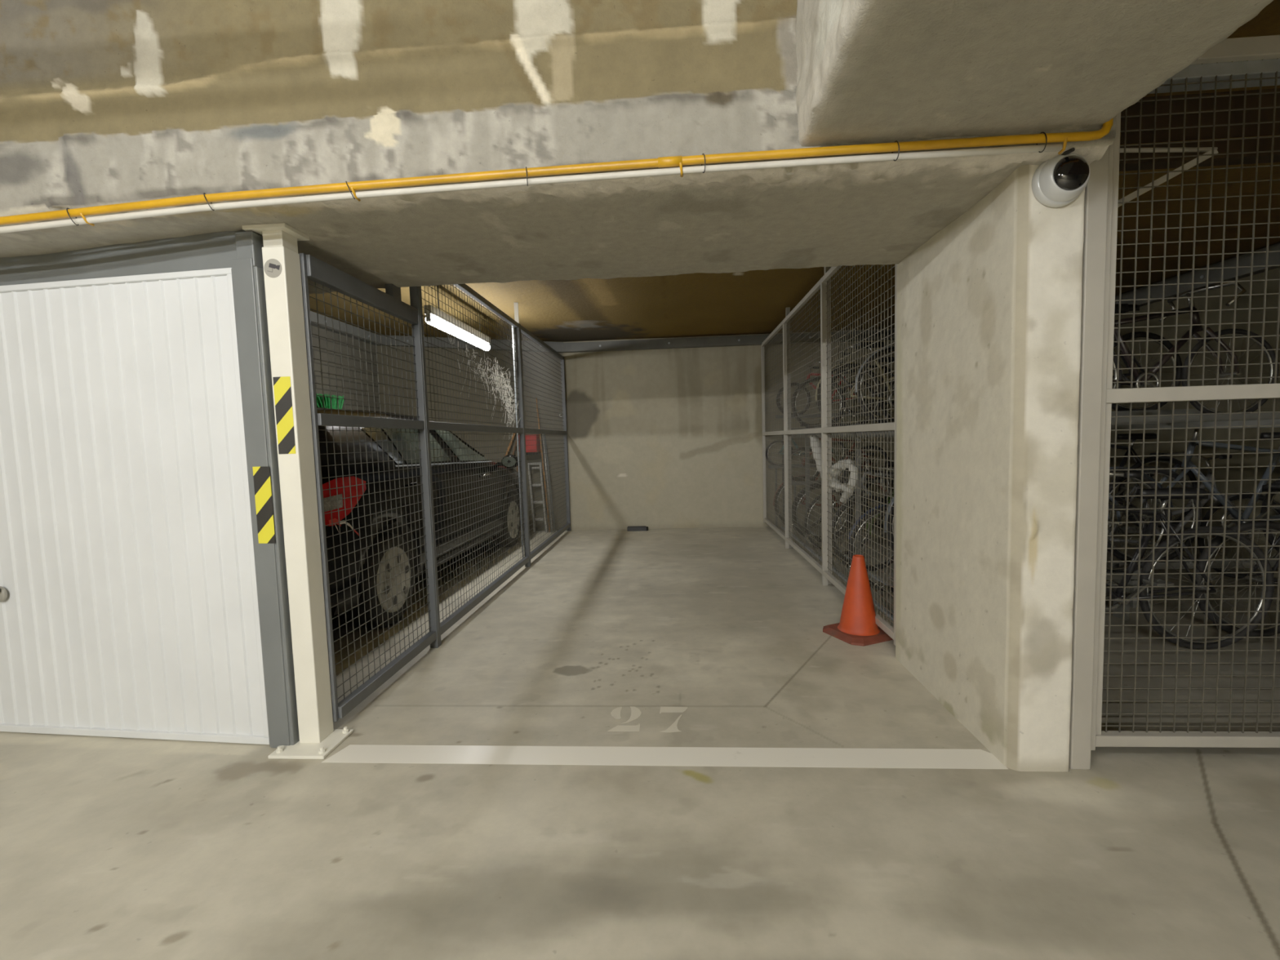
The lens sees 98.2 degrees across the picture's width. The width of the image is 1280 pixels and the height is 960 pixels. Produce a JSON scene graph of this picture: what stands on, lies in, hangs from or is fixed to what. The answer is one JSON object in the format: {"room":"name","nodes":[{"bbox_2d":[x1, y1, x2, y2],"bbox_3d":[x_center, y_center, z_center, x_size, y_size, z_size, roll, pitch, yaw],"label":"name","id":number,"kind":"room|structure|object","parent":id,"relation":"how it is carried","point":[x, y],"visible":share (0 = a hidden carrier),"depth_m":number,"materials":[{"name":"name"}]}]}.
{"room":"parking garage","nodes":[
{"label":"parking garage","id":0,"kind":"room"},
{"bbox_2d":[0,530,537,891],"bbox_3d":[-2.660,0.962,4.421,2.120,0.001,6.480,-1,4,4],"label":"floor","id":1,"kind":"structure","parent":0,"point":[55,789],"depth_m":2.10,"materials":[{"name":"concrete"}]},
{"bbox_2d":[315,393,343,408],"bbox_3d":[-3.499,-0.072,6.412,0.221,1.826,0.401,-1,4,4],"label":"crate","id":2,"kind":"object","parent":1,"relation":"on","point":[326,400],"visible":0.48,"depth_m":6.26,"materials":[{"name":"green plastic"}]},
{"bbox_2d":[316,408,522,627],"bbox_3d":[-2.436,0.159,5.086,2.180,1.493,4.470,-1,4,4],"label":"car","id":3,"kind":"object","parent":1,"relation":"on","point":[322,433],"visible":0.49,"depth_m":3.75,"materials":[{"name":"black paint"}]},
{"bbox_2d":[328,518,359,535],"bbox_3d":[-1.657,0.270,3.118,0.015,0.131,0.217,-1,4,14],"label":"barrier tape","id":4,"kind":"object","parent":3,"relation":"hanging from","point":[335,520],"visible":0.89,"depth_m":3.06,"materials":[{"name":"white plastic"}]},
{"bbox_2d":[322,475,366,525],"bbox_3d":[-1.703,0.117,3.164,0.051,0.259,0.496,-1,4,11],"label":"tail light","id":5,"kind":"object","parent":3,"relation":"attached to","point":[346,478],"depth_m":3.18,"materials":[{"name":"red plastic"}]},
{"bbox_2d":[497,454,518,468],"bbox_3d":[-1.421,-0.200,5.976,0.251,0.150,0.120,-1,4,4],"label":"mirror","id":6,"kind":"object","parent":3,"relation":"attached to","point":[504,460],"depth_m":5.93,"materials":[{"name":"black paint"}]},
{"bbox_2d":[502,456,515,466],"bbox_3d":[-1.399,-0.196,5.916,0.150,0.110,0.001,-1,4,4],"label":"mirror glass","id":7,"kind":"object","parent":3,"relation":"attached to","point":[504,460],"depth_m":5.92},
{"bbox_2d":[504,432,515,456],"bbox_3d":[-1.947,0.040,7.453,0.605,1.370,0.060,-3,4,-12],"label":"plank","id":8,"kind":"object","parent":1,"relation":"on","point":[513,434],"visible":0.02,"depth_m":7.43,"materials":[{"name":"brown wood"}]},
{"bbox_2d":[511,433,519,454],"bbox_3d":[-1.803,0.017,7.437,0.458,1.406,0.021,-3,4,-16],"label":"wooden pole","id":9,"kind":"object","parent":1,"relation":"on","point":[518,433],"visible":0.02,"depth_m":7.44,"materials":[{"name":"brown wood"}]},
{"bbox_2d":[311,325,379,411],"bbox_3d":[-3.764,-0.510,5.109,0.100,2.900,5.030,-1,4,4],"label":"wall","id":10,"kind":"structure","parent":0,"point":[314,329],"depth_m":6.83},
{"bbox_2d":[0,267,269,744],"bbox_3d":[-2.657,0.155,2.338,2.256,1.901,0.065,-1,4,8],"label":"garage door","id":11,"kind":"structure","parent":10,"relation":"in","point":[129,608],"depth_m":2.28,"materials":[{"name":"white metal"}]},
{"bbox_2d":[0,230,299,747],"bbox_3d":[-2.667,0.085,2.365,2.512,2.046,0.083,-1,4,8],"label":"door frame","id":12,"kind":"structure","parent":10,"relation":"attached to","point":[241,251],"depth_m":2.18,"materials":[{"name":"grey paint"}]},
{"bbox_2d":[252,466,275,543],"bbox_3d":[-1.469,0.098,2.164,0.072,0.302,0.001,-1,4,8],"label":"sticker","id":13,"kind":"object","parent":12,"relation":"attached to","point":[261,475],"visible":1,"depth_m":2.16,"materials":[{"name":"yellow plastic"}]},
{"bbox_2d":[310,311,379,344],"bbox_3d":[-3.680,-1.728,5.315,0.102,0.125,4.430,-1,4,4],"label":"channel","id":14,"kind":"object","parent":10,"relation":"attached to","point":[313,316],"visible":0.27,"depth_m":6.63,"materials":[{"name":"grey paint"}]},
{"bbox_2d":[0,0,1116,293],"bbox_3d":[-1.503,-1.333,2.395,5.960,0.799,1.130,-1,4,4],"label":"concrete beam","id":15,"kind":"structure","parent":0,"point":[103,102],"depth_m":1.85,"materials":[{"name":"beige concrete"}]},
{"bbox_2d":[0,117,1113,226],"bbox_3d":[-1.492,-0.964,1.861,5.833,0.196,0.054,-1,4,4],"label":"gas pipe","id":16,"kind":"object","parent":15,"relation":"attached to","point":[673,161],"visible":0.95,"depth_m":1.76,"materials":[{"name":"yellow metal"}]},
{"bbox_2d":[0,131,1062,233],"bbox_3d":[-1.562,-0.912,1.858,5.690,0.142,0.038,-1,4,4],"label":"conduit","id":17,"kind":"object","parent":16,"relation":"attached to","point":[1043,148],"visible":0.93,"depth_m":1.78,"materials":[{"name":"white plastic"}]},
{"bbox_2d":[375,328,894,531],"bbox_3d":[0.741,-0.802,7.333,8.620,2.900,0.001,-1,4,4],"label":"wall","id":18,"kind":"structure","parent":0,"point":[665,437],"depth_m":7.39,"materials":[{"name":"concrete"}]},
{"bbox_2d":[373,335,563,352],"bbox_3d":[-2.307,-1.819,7.397,2.590,0.325,0.102,-1,4,4],"label":"channel","id":19,"kind":"object","parent":18,"relation":"attached to","point":[557,346],"visible":0.41,"depth_m":7.37,"materials":[{"name":"grey paint"}]},
{"bbox_2d":[518,434,540,454],"bbox_3d":[-1.470,-0.468,7.384,0.245,0.265,0.217,-1,4,4],"label":"crate","id":20,"kind":"object","parent":18,"relation":"attached to","point":[526,437],"visible":0.39,"depth_m":7.29,"materials":[{"name":"plastic"}]},
{"bbox_2d":[562,329,894,352],"bbox_3d":[1.996,-1.820,7.129,6.040,0.115,0.102,-1,4,4],"label":"pipe","id":21,"kind":"object","parent":18,"relation":"attached to","point":[757,340],"visible":0.6,"depth_m":7.17,"materials":[{"name":"grey metal"}]},
{"bbox_2d":[0,613,1279,959],"bbox_3d":[0.354,1.021,2.389,4.150,0.001,2.800,-1,4,4],"label":"floor","id":22,"kind":"structure","parent":0,"point":[1142,853],"depth_m":1.69,"materials":[{"name":"concrete"}]},
{"bbox_2d":[242,222,353,759],"bbox_3d":[-1.363,0.057,2.188,0.227,2.050,0.212,-1,4,4],"label":"steel post","id":23,"kind":"object","parent":22,"relation":"on","point":[318,738],"visible":0.98,"depth_m":2.19,"materials":[{"name":"white metal"}]},
{"bbox_2d":[263,258,281,277],"bbox_3d":[-1.399,-0.807,2.111,0.071,0.071,0.002,-1,4,4],"label":"sticker","id":24,"kind":"object","parent":23,"relation":"attached to","point":[273,267],"visible":1,"depth_m":2.11,"materials":[{"name":"white paper"}]},
{"bbox_2d":[272,376,295,453],"bbox_3d":[-1.380,-0.250,2.151,0.069,0.298,0.001,-1,4,4],"label":"sticker","id":25,"kind":"object","parent":23,"relation":"attached to","point":[282,385],"visible":1,"depth_m":2.15,"materials":[{"name":"yellow plastic"}]},
{"bbox_2d":[297,253,570,721],"bbox_3d":[-1.174,-0.386,4.850,0.079,2.540,5.222,-1,4,4],"label":"mesh fence","id":26,"kind":"object","parent":22,"relation":"on","point":[313,268],"visible":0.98,"depth_m":3.21,"materials":[{"name":"grey metal"}]},
{"bbox_2d":[447,327,520,441],"bbox_3d":[-1.208,-0.706,4.497,0.050,0.792,1.659,-1,4,4],"label":"cobweb","id":27,"kind":"object","parent":26,"relation":"attached to","point":[508,404],"visible":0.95,"depth_m":4.72,"materials":[{"name":"white fabric"}]},
{"bbox_2d":[607,706,688,732],"bbox_3d":[0.038,1.029,2.388,0.343,0.001,0.220,-1,4,4],"label":"number","id":28,"kind":"object","parent":22,"relation":"on","point":[635,712],"visible":1,"depth_m":2.41,"materials":[{"name":"paint"}]},
{"bbox_2d":[321,744,1008,768],"bbox_3d":[0.043,1.050,2.106,2.535,0.001,0.130,-1,4,4],"label":"painted line","id":29,"kind":"object","parent":22,"relation":"on","point":[942,758],"visible":1,"depth_m":2.10,"materials":[{"name":"paint"}]},
{"bbox_2d":[781,515,893,621],"bbox_3d":[1.802,0.669,4.985,0.396,0.242,4.500,-1,4,4],"label":"stand","id":30,"kind":"object","parent":22,"relation":"on","point":[783,524],"visible":0.23,"depth_m":4.54,"materials":[{"name":"metal"}]},
{"bbox_2d":[822,554,893,646],"bbox_3d":[1.307,0.687,3.314,0.332,0.476,0.332,-3,4,-22],"label":"traffic cone","id":31,"kind":"object","parent":22,"relation":"on","point":[857,626],"visible":0.98,"depth_m":3.25,"materials":[{"name":"orange plastic"}]},
{"bbox_2d":[1069,35,1279,769],"bbox_3d":[2.469,-0.382,1.853,1.983,2.750,0.138,-1,4,4],"label":"wire mesh fence","id":32,"kind":"object","parent":22,"relation":"on","point":[1248,61],"visible":0.74,"depth_m":1.88,"materials":[{"name":"grey metal"}]},
{"bbox_2d":[409,524,893,617],"bbox_3d":[0.555,0.782,5.614,4.150,0.001,3.680,-1,4,4],"label":"floor","id":33,"kind":"structure","parent":0,"point":[708,571],"depth_m":4.83,"materials":[{"name":"concrete"}]},
{"bbox_2d":[528,462,547,533],"bbox_3d":[-1.373,0.236,7.447,0.247,0.943,0.135,-1,4,4],"label":"step ladder","id":34,"kind":"object","parent":33,"relation":"on","point":[529,464],"visible":0.66,"depth_m":7.43,"materials":[{"name":"metal"}]},
{"bbox_2d":[535,397,550,532],"bbox_3d":[-1.298,-0.197,7.420,0.175,1.802,0.018,2,5,38],"label":"metal pole","id":35,"kind":"object","parent":33,"relation":"on","point":[536,397],"visible":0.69,"depth_m":7.41,"materials":[{"name":"grey metal"}]},
{"bbox_2d":[542,434,552,531],"bbox_3d":[-1.242,0.021,7.438,0.022,1.362,0.163,-5,5,-41],"label":"metal pole","id":36,"kind":"object","parent":33,"relation":"on","point":[542,434],"visible":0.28,"depth_m":7.43,"materials":[{"name":"metal"}]},
{"bbox_2d":[544,434,555,532],"bbox_3d":[-1.214,0.029,7.442,0.016,1.342,0.175,-5,6,-42],"label":"metal pole","id":37,"kind":"object","parent":33,"relation":"on","point":[544,434],"visible":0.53,"depth_m":7.44,"materials":[{"name":"grey paint"}]},
{"bbox_2d":[626,525,648,531],"bbox_3d":[-0.028,0.643,7.361,0.280,0.058,0.065,-1,4,4],"label":"block","id":38,"kind":"object","parent":33,"relation":"on","point":[633,528],"visible":1,"depth_m":7.33,"materials":[{"name":"black plastic"}]},
{"bbox_2d":[760,263,897,645],"bbox_3d":[1.510,-0.484,5.076,0.080,2.545,4.441,-1,4,4],"label":"mesh fence","id":39,"kind":"object","parent":33,"relation":"on","point":[783,506],"visible":0.88,"depth_m":4.33,"materials":[{"name":"grey metal"}]},
{"bbox_2d":[810,434,857,504],"bbox_3d":[1.534,-0.103,4.439,0.122,0.529,1.178,-1,4,4],"label":"sheeting","id":40,"kind":"object","parent":39,"relation":"hanging from","point":[852,482],"visible":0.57,"depth_m":4.17,"materials":[{"name":"white plastic"}]},
{"bbox_2d":[773,448,893,528],"bbox_3d":[2.541,0.114,6.907,1.742,1.009,0.610,-1,4,4],"label":"bicycle","id":41,"kind":"object","parent":33,"relation":"on","point":[780,486],"visible":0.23,"depth_m":6.91,"materials":[{"name":"metal"}]},
{"bbox_2d":[309,135,1279,342],"bbox_3d":[0.566,-1.812,4.994,8.620,0.200,4.530,-1,4,4],"label":"ceiling","id":42,"kind":"structure","parent":0,"point":[751,301],"depth_m":5.01,"materials":[{"name":"grey concrete"}]},
{"bbox_2d":[423,285,490,351],"bbox_3d":[-1.704,-1.542,5.281,0.074,0.396,1.470,-1,4,4],"label":"lamp","id":43,"kind":"object","parent":42,"relation":"hanging from","point":[437,318],"visible":0.69,"depth_m":5.03,"materials":[{"name":"white plastic"}]},
{"bbox_2d":[426,313,431,321],"bbox_3d":[-1.744,-1.345,4.580,0.035,0.070,0.024,-1,4,4],"label":"socket","id":44,"kind":"object","parent":43,"relation":"attached to","point":[427,314],"depth_m":4.57,"materials":[{"name":"plastic"}]},
{"bbox_2d":[895,164,1084,772],"bbox_3d":[1.400,-0.071,2.362,0.205,2.120,1.021,-1,4,4],"label":"concrete pillar","id":45,"kind":"structure","parent":0,"point":[989,307],"depth_m":1.99,"materials":[{"name":"beige concrete"}]},
{"bbox_2d":[1031,147,1090,207],"bbox_3d":[1.347,-0.960,1.745,0.158,0.158,0.106,-1,4,4],"label":"security camera","id":46,"kind":"object","parent":45,"relation":"attached to","point":[1058,181],"visible":1,"depth_m":1.74,"materials":[{"name":"white plastic"}]},
{"bbox_2d":[795,0,1273,146],"bbox_3d":[0.861,-1.277,0.253,0.954,0.660,3.050,-1,4,4],"label":"concrete beam","id":47,"kind":"structure","parent":0,"point":[869,71],"depth_m":1.38,"materials":[{"name":"beige concrete"}]},
{"bbox_2d":[849,524,1279,731],"bbox_3d":[3.710,0.805,4.012,2.350,0.001,6.480,-1,4,4],"label":"floor","id":48,"kind":"structure","parent":0,"point":[1171,618],"depth_m":2.94,"materials":[{"name":"concrete"}]},
{"bbox_2d":[791,451,893,542],"bbox_3d":[2.518,0.183,6.060,1.710,0.995,0.610,-1,4,4],"label":"bicycle","id":49,"kind":"object","parent":48,"relation":"on","point":[818,486],"visible":0.14,"depth_m":6.08,"materials":[{"name":"metal"}]},
{"bbox_2d":[804,458,893,555],"bbox_3d":[2.436,0.263,5.368,1.660,0.940,0.442,-1,4,4],"label":"bicycle","id":50,"kind":"object","parent":48,"relation":"on","point":[852,496],"visible":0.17,"depth_m":5.39,"materials":[{"name":"rubber"}]},
{"bbox_2d":[832,490,893,571],"bbox_3d":[2.464,0.287,4.736,1.607,0.981,0.593,-3,4,-14],"label":"bicycle","id":51,"kind":"object","parent":48,"relation":"on","point":[877,498],"visible":0.16,"depth_m":4.75,"materials":[{"name":"metal"}]},
{"bbox_2d":[848,466,893,592],"bbox_3d":[2.399,0.337,4.069,1.713,0.981,0.610,-1,4,4],"label":"bicycle","id":52,"kind":"object","parent":48,"relation":"on","point":[855,528],"visible":0.11,"depth_m":4.11,"materials":[{"name":"metal"}]},
{"bbox_2d":[878,466,893,497],"bbox_3d":[1.931,0.015,4.075,0.246,0.217,0.305,-1,4,4],"label":"basket","id":53,"kind":"object","parent":52,"relation":"on","point":[885,467],"depth_m":4.16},
{"bbox_2d":[768,408,1279,620],"bbox_3d":[3.169,0.028,4.853,3.300,1.460,4.700,-1,4,4],"label":"bicycle rack","id":54,"kind":"object","parent":48,"relation":"on","point":[1251,419],"visible":0.18,"depth_m":3.62,"materials":[{"name":"grey metal"}]},
{"bbox_2d":[768,463,833,468],"bbox_3d":[2.204,-0.184,7.077,1.100,0.042,0.090,-1,4,4],"label":"tray","id":55,"kind":"object","parent":54,"relation":"on","point":[769,466],"depth_m":7.06,"materials":[{"name":"grey paint"}]},
{"bbox_2d":[765,423,845,465],"bbox_3d":[2.111,-0.444,7.064,0.948,0.544,0.362,0,5,24],"label":"bicycle","id":56,"kind":"object","parent":54,"relation":"on","point":[793,442],"visible":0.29,"depth_m":7.06,"materials":[{"name":"metal"}]},
{"bbox_2d":[776,360,874,414],"bbox_3d":[2.303,-1.125,6.890,1.090,0.657,0.570,1,5,29],"label":"bicycle","id":57,"kind":"object","parent":54,"relation":"on","point":[780,408],"visible":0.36,"depth_m":6.89,"materials":[{"name":"metal"}]},
{"bbox_2d":[775,411,884,418],"bbox_3d":[2.369,-0.809,6.920,1.320,0.042,0.090,-1,4,4],"label":"tray","id":58,"kind":"object","parent":54,"relation":"on","point":[779,416],"depth_m":6.89,"materials":[{"name":"grey paint"}]},
{"bbox_2d":[791,437,889,481],"bbox_3d":[2.300,-0.293,6.483,1.140,0.657,0.438,0,4,23],"label":"bicycle","id":59,"kind":"object","parent":54,"relation":"on","point":[817,473],"visible":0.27,"depth_m":6.47,"materials":[{"name":"rubber"}]},
{"bbox_2d":[791,478,890,484],"bbox_3d":[2.363,0.023,6.510,1.320,0.042,0.090,-1,4,4],"label":"tray","id":60,"kind":"object","parent":54,"relation":"on","point":[877,481],"depth_m":6.45,"materials":[{"name":"grey paint"}]},
{"bbox_2d":[791,345,894,427],"bbox_3d":[2.478,-1.017,6.154,1.491,0.896,0.590,0,4,23],"label":"bicycle","id":61,"kind":"object","parent":54,"relation":"on","point":[845,350],"visible":0.29,"depth_m":6.18,"materials":[{"name":"metal"}]},
{"bbox_2d":[816,342,894,426],"bbox_3d":[2.563,-0.995,5.417,1.673,0.953,0.610,-1,4,4],"label":"bicycle","id":62,"kind":"object","parent":54,"relation":"on","point":[860,344],"visible":0.35,"depth_m":5.43,"materials":[{"name":"rubber"}]},
{"bbox_2d":[855,345,894,423],"bbox_3d":[2.646,-0.951,4.582,1.703,0.981,0.610,-1,4,4],"label":"bicycle","id":63,"kind":"object","parent":54,"relation":"on","point":[860,371],"visible":0.06,"depth_m":4.63,"materials":[{"name":"rubber"}]},
{"bbox_2d":[888,568,1154,582],"bbox_3d":[2.379,0.602,3.488,1.550,0.042,0.090,-1,4,4],"label":"tray","id":64,"kind":"object","parent":54,"relation":"on","point":[1118,577],"depth_m":3.41,"materials":[{"name":"grey paint"}]},
{"bbox_2d":[884,466,1173,573],"bbox_3d":[2.404,0.114,3.450,1.723,0.995,0.610,-1,4,4],"label":"bicycle","id":65,"kind":"object","parent":54,"relation":"on","point":[1146,477],"visible":0.17,"depth_m":3.41,"materials":[{"name":"metal"}]},
{"bbox_2d":[1111,304,1182,411],"bbox_3d":[2.889,-0.847,3.751,1.405,0.840,0.587,0,5,24],"label":"bicycle","id":66,"kind":"object","parent":54,"relation":"on","point":[1167,345],"visible":0.19,"depth_m":3.73,"materials":[{"name":"metal"}]},
{"bbox_2d":[1107,525,1190,533],"bbox_3d":[4.061,0.449,4.929,1.550,0.042,0.090,-1,4,4],"label":"tray","id":67,"kind":"object","parent":54,"relation":"on","point":[1130,531],"depth_m":4.87,"materials":[{"name":"grey paint"}]},
{"bbox_2d":[1108,432,1197,527],"bbox_3d":[4.031,-0.033,4.916,1.607,0.981,0.593,-3,4,-14],"label":"bicycle","id":68,"kind":"object","parent":54,"relation":"on","point":[1122,488],"visible":0.2,"depth_m":4.85,"materials":[{"name":"metal"}]},
{"bbox_2d":[1111,408,1214,417],"bbox_3d":[2.989,-0.441,3.794,1.700,0.042,0.090,-1,4,4],"label":"tray","id":69,"kind":"object","parent":54,"relation":"on","point":[1176,411],"depth_m":3.72,"materials":[{"name":"grey paint"}]},
{"bbox_2d":[1106,428,1279,563],"bbox_3d":[3.848,0.069,3.586,1.606,0.981,0.593,0,4,22],"label":"bicycle","id":70,"kind":"object","parent":54,"relation":"on","point":[1233,512],"visible":0.51,"depth_m":3.60,"materials":[{"name":"metal"}]},
{"bbox_2d":[1108,557,1278,568],"bbox_3d":[3.930,0.546,3.638,1.550,0.042,0.090,-1,4,4],"label":"tray","id":71,"kind":"object","parent":54,"relation":"on","point":[1175,564],"depth_m":3.62,"materials":[{"name":"grey paint"}]},
{"bbox_2d":[1111,282,1279,414],"bbox_3d":[3.007,-0.719,3.250,1.384,0.749,0.442,-1,4,4],"label":"bicycle","id":72,"kind":"object","parent":54,"relation":"on","point":[1270,354],"visible":0.41,"depth_m":3.22,"materials":[{"name":"metal"}]},
{"bbox_2d":[1111,412,1279,424],"bbox_3d":[3.158,-0.358,3.268,1.700,0.042,0.090,-1,4,4],"label":"tray","id":73,"kind":"object","parent":54,"relation":"on","point":[1178,420],"depth_m":3.22,"materials":[{"name":"grey paint"}]},
{"bbox_2d":[1105,471,1274,649],"bbox_3d":[2.429,0.421,2.897,1.606,0.981,0.593,0,4,22],"label":"bicycle","id":74,"kind":"object","parent":48,"relation":"on","point":[1144,580],"visible":0.38,"depth_m":2.88,"materials":[{"name":"metal"}]},
{"bbox_2d":[1106,452,1279,578],"bbox_3d":[4.099,0.284,4.261,1.703,0.981,0.610,-1,4,4],"label":"bicycle","id":75,"kind":"object","parent":48,"relation":"on","point":[1234,497],"visible":0.25,"depth_m":4.25,"materials":[{"name":"metal"}]},
{"bbox_2d":[1192,483,1279,636],"bbox_3d":[3.933,0.380,3.001,1.607,0.981,0.593,-3,4,-14],"label":"bicycle","id":76,"kind":"object","parent":48,"relation":"on","point":[1268,631],"visible":0.56,"depth_m":3.07,"materials":[{"name":"metal"}]},
{"bbox_2d":[1107,267,1279,577],"bbox_3d":[4.926,-0.713,4.402,0.100,2.900,5.330,-1,4,4],"label":"wall","id":77,"kind":"structure","parent":0,"point":[1258,286],"depth_m":4.69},
{"bbox_2d":[1115,242,1279,306],"bbox_3d":[4.802,-1.705,4.437,0.102,0.160,5.130,-1,4,4],"label":"channel","id":78,"kind":"object","parent":77,"relation":"attached to","point":[1273,258],"visible":0.49,"depth_m":4.65,"materials":[{"name":"grey paint"}]},
{"bbox_2d":[1119,88,1279,171],"bbox_3d":[3.100,-1.735,2.627,3.265,0.400,0.080,-1,4,4],"label":"concrete beam","id":79,"kind":"structure","parent":0,"point":[1267,100],"depth_m":2.62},
{"bbox_2d":[1144,0,1279,97],"bbox_3d":[3.774,-1.585,-1.107,5.250,0.001,7.350,-1,4,4],"label":"ceiling","id":80,"kind":"structure","parent":0,"point":[1267,22],"depth_m":2.19,"materials":[{"name":"grey concrete"}]},
{"bbox_3d":[1.404,-0.063,2.379,0.190,2.100,0.970,-1,4,4],"label":"concrete pillar","id":81,"kind":"structure","parent":0,"visible":0},
{"bbox_2d":[1118,146,1217,207],"bbox_3d":[1.749,-1.028,2.000,0.615,0.380,0.080,-1,4,4],"label":"brace","id":82,"kind":"object","parent":81,"relation":"attached to","point":[1192,163],"visible":0.15,"depth_m":1.98,"materials":[{"name":"grey paint"}]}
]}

